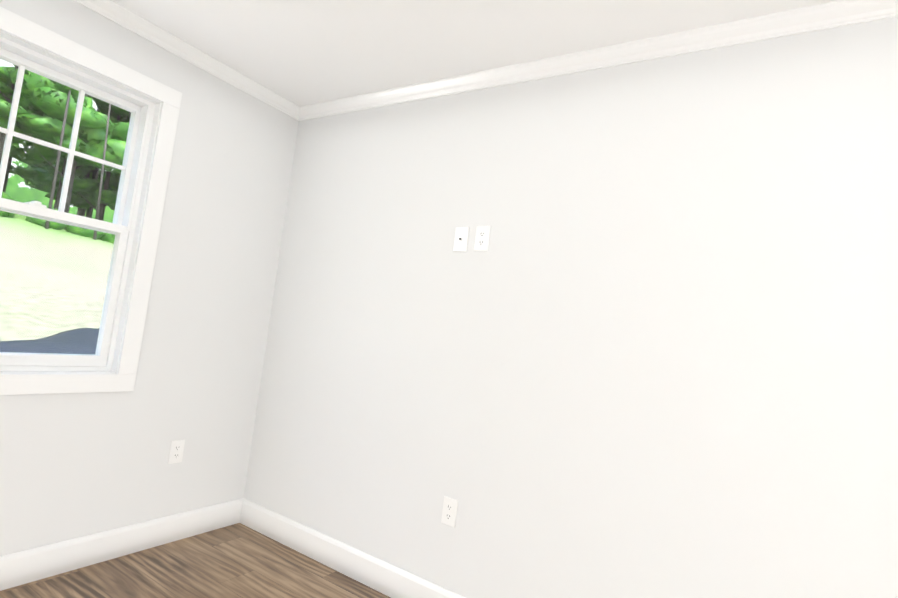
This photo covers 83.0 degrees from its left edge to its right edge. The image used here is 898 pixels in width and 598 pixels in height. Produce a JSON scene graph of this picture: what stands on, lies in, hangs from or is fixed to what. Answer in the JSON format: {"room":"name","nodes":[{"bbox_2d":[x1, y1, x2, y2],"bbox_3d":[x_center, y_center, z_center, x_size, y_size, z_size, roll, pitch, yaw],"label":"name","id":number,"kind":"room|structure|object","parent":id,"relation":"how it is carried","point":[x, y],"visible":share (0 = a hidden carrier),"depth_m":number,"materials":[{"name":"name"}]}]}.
{"room":"empty bedroom","nodes":[
{"label":"empty bedroom","id":0,"kind":"room"},
{"bbox_2d":[0,0,298,555],"bbox_3d":[-1.993,-0.138,1.644,0.160,2.440,3.640,5,-4,33],"label":"wall","id":1,"kind":"structure","parent":0,"point":[74,465],"depth_m":2.53,"materials":[{"name":"white paint"}]},
{"bbox_2d":[0,36,155,370],"bbox_3d":[-1.718,-0.347,2.089,0.125,1.270,0.743,5,-4,33],"label":"window","id":2,"kind":"structure","parent":1,"relation":"in","point":[121,227],"depth_m":2.23,"materials":[{"name":"white plastic"}]},
{"bbox_2d":[0,7,181,394],"bbox_3d":[-1.646,-0.341,2.042,0.068,1.438,0.911,5,-4,33],"label":"window frame","id":3,"kind":"structure","parent":1,"relation":"attached to","point":[122,373],"depth_m":2.32,"materials":[{"name":"white paint"}]},
{"bbox_2d":[0,498,243,590],"bbox_3d":[-2.059,1.012,1.526,0.016,0.132,3.270,5,-4,33],"label":"baseboard","id":4,"kind":"structure","parent":1,"relation":"attached to","point":[57,558],"depth_m":2.32,"materials":[{"name":"white paint"}]},
{"bbox_2d":[168,439,184,463],"bbox_3d":[-1.378,0.772,2.567,0.008,0.116,0.072,5,-4,33],"label":"electrical outlet","id":5,"kind":"object","parent":1,"relation":"attached to","point":[176,451],"visible":1,"depth_m":2.56,"materials":[{"name":"white plastic"}]},
{"bbox_2d":[74,0,297,119],"bbox_3d":[-1.758,-1.306,1.671,0.046,0.064,3.210,5,-4,33],"label":"crown molding","id":6,"kind":"structure","parent":1,"relation":"attached to","point":[111,10],"depth_m":2.45,"materials":[{"name":"white paint"}]},
{"bbox_2d":[0,523,390,597],"bbox_3d":[-0.108,1.288,0.255,5.020,0.100,3.640,5,-4,33],"label":"floor","id":7,"kind":"structure","parent":0,"point":[238,560],"depth_m":2.31,"materials":[{"name":"brown wood"}]},
{"bbox_2d":[113,0,837,106],"bbox_3d":[0.206,-1.237,0.421,5.020,0.120,3.640,5,-4,33],"label":"ceiling","id":8,"kind":"structure","parent":0,"point":[300,53],"depth_m":2.13,"materials":[{"name":"white paint"}]},
{"bbox_2d":[244,17,897,597],"bbox_3d":[0.967,0.241,1.800,4.700,2.440,0.160,5,-4,33],"label":"wall","id":9,"kind":"structure","parent":0,"point":[644,345],"depth_m":1.94,"materials":[{"name":"white paint"}]},
{"bbox_2d":[240,498,464,597],"bbox_3d":[0.778,1.373,1.651,4.700,0.132,0.016,5,-4,33],"label":"baseboard","id":10,"kind":"structure","parent":9,"relation":"attached to","point":[392,581],"depth_m":2.48,"materials":[{"name":"white paint"}]},
{"bbox_2d":[441,496,457,527],"bbox_3d":[0.002,0.925,2.208,0.072,0.116,0.008,5,-4,33],"label":"electrical outlet","id":11,"kind":"object","parent":9,"relation":"attached to","point":[449,510],"visible":1,"depth_m":2.21,"materials":[{"name":"white plastic"}]},
{"bbox_2d":[453,227,468,251],"bbox_3d":[0.054,-0.276,2.343,0.072,0.116,0.017,5,-4,33],"label":"cable wall plate","id":12,"kind":"object","parent":9,"relation":"attached to","point":[461,239],"visible":1,"depth_m":2.34,"materials":[{"name":"white plastic"}]},
{"bbox_2d":[474,226,490,250],"bbox_3d":[0.149,-0.273,2.288,0.072,0.116,0.008,5,-4,33],"label":"electrical outlet","id":13,"kind":"object","parent":9,"relation":"attached to","point":[482,236],"visible":1,"depth_m":2.29,"materials":[{"name":"white plastic"}]},
{"bbox_2d":[298,0,897,120],"bbox_3d":[1.059,-0.948,1.791,4.700,0.064,0.046,5,-4,33],"label":"crown molding","id":14,"kind":"structure","parent":9,"relation":"attached to","point":[833,14],"depth_m":1.99,"materials":[{"name":"white paint"}]},
{"label":"outside","id":15,"kind":"structure","parent":0,"visible":0},
{"bbox_2d":[0,212,113,340],"bbox_3d":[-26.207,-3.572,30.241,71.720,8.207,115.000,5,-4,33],"label":"ground","id":16,"kind":"structure","parent":15,"point":[15,281],"depth_m":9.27,"materials":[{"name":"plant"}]},
{"bbox_2d":[0,66,23,87],"bbox_3d":[-18.646,-10.266,19.118,6.378,12.929,6.171,5,-4,33],"label":"tree","id":17,"kind":"object","parent":16,"relation":"on","point":[4,71],"depth_m":18.81,"materials":[{"name":"green plant"}]},
{"bbox_2d":[3,64,52,191],"bbox_3d":[-21.938,-11.908,26.453,7.045,16.683,6.520,5,-4,33],"label":"tree","id":18,"kind":"object","parent":16,"relation":"on","point":[43,172],"depth_m":25.80,"materials":[{"name":"green plant"}]},
{"bbox_2d":[0,66,86,163],"bbox_3d":[-16.200,-8.682,19.010,4.868,11.013,5.682,5,-4,33],"label":"tree","id":19,"kind":"object","parent":16,"relation":"on","point":[36,119],"depth_m":18.89,"materials":[{"name":"green plant"}]},
{"bbox_2d":[0,328,98,354],"bbox_3d":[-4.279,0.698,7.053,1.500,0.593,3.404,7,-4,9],"label":"road","id":20,"kind":"structure","parent":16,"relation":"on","point":[75,339],"depth_m":6.06,"materials":[{"name":"grey asphalt"}]},
{"bbox_2d":[0,191,114,242],"bbox_3d":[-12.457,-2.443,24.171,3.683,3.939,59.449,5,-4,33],"label":"bush","id":21,"kind":"object","parent":16,"relation":"on","point":[101,235],"depth_m":19.68,"materials":[{"name":"green plant"}]},
{"bbox_2d":[7,84,125,229],"bbox_3d":[-15.298,-7.806,20.868,4.868,10.222,4.684,5,-4,33],"label":"tree","id":22,"kind":"object","parent":16,"relation":"on","point":[82,131],"depth_m":20.26,"materials":[{"name":"green plant"}]},
{"bbox_2d":[10,80,128,209],"bbox_3d":[-16.802,-10.806,23.842,6.238,15.970,5.656,5,-4,33],"label":"tree","id":23,"kind":"object","parent":16,"relation":"on","point":[87,182],"depth_m":23.17,"materials":[{"name":"green plant"}]},
{"bbox_2d":[32,101,112,216],"bbox_3d":[-21.393,-11.092,30.775,5.773,16.049,6.665,5,-4,33],"label":"tree","id":24,"kind":"object","parent":16,"relation":"on","point":[98,180],"depth_m":29.99,"materials":[{"name":"green plant"}]},
{"bbox_2d":[29,108,125,215],"bbox_3d":[-19.570,-9.996,27.756,6.076,14.032,5.330,5,-4,33],"label":"tree","id":25,"kind":"object","parent":16,"relation":"on","point":[78,201],"depth_m":26.53,"materials":[{"name":"green plant"}]},
{"bbox_2d":[45,90,110,239],"bbox_3d":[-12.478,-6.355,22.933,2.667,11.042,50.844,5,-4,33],"label":"tree","id":26,"kind":"object","parent":16,"relation":"on","point":[56,171],"depth_m":18.63,"materials":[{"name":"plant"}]},
{"bbox_2d":[44,105,128,220],"bbox_3d":[-16.799,-8.355,26.103,6.309,11.619,5.629,5,-4,33],"label":"tree","id":27,"kind":"object","parent":16,"relation":"on","point":[105,194],"depth_m":25.24,"materials":[{"name":"green plant"}]},
{"bbox_2d":[86,166,98,217],"bbox_3d":[-19.902,-11.332,30.292,6.731,16.892,6.040,5,-4,33],"label":"tree","id":28,"kind":"object","parent":16,"relation":"on","point":[89,211],"depth_m":29.35,"materials":[{"name":"green plant"}]},
{"bbox_2d":[88,95,129,186],"bbox_3d":[-15.985,-10.727,25.833,5.751,16.581,6.570,5,-4,33],"label":"tree","id":29,"kind":"object","parent":16,"relation":"on","point":[112,118],"depth_m":24.69,"materials":[{"name":"green plant"}]},
{"bbox_2d":[104,122,128,140],"bbox_3d":[-13.297,-8.121,23.859,5.739,12.741,5.420,5,-4,33],"label":"tree","id":30,"kind":"object","parent":16,"relation":"on","point":[124,125],"depth_m":21.52,"materials":[{"name":"green plant"}]},
{"bbox_2d":[0,59,114,222],"bbox_3d":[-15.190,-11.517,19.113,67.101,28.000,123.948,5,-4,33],"label":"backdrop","id":31,"kind":"structure","parent":15,"point":[15,195],"depth_m":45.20,"materials":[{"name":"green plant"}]}
]}

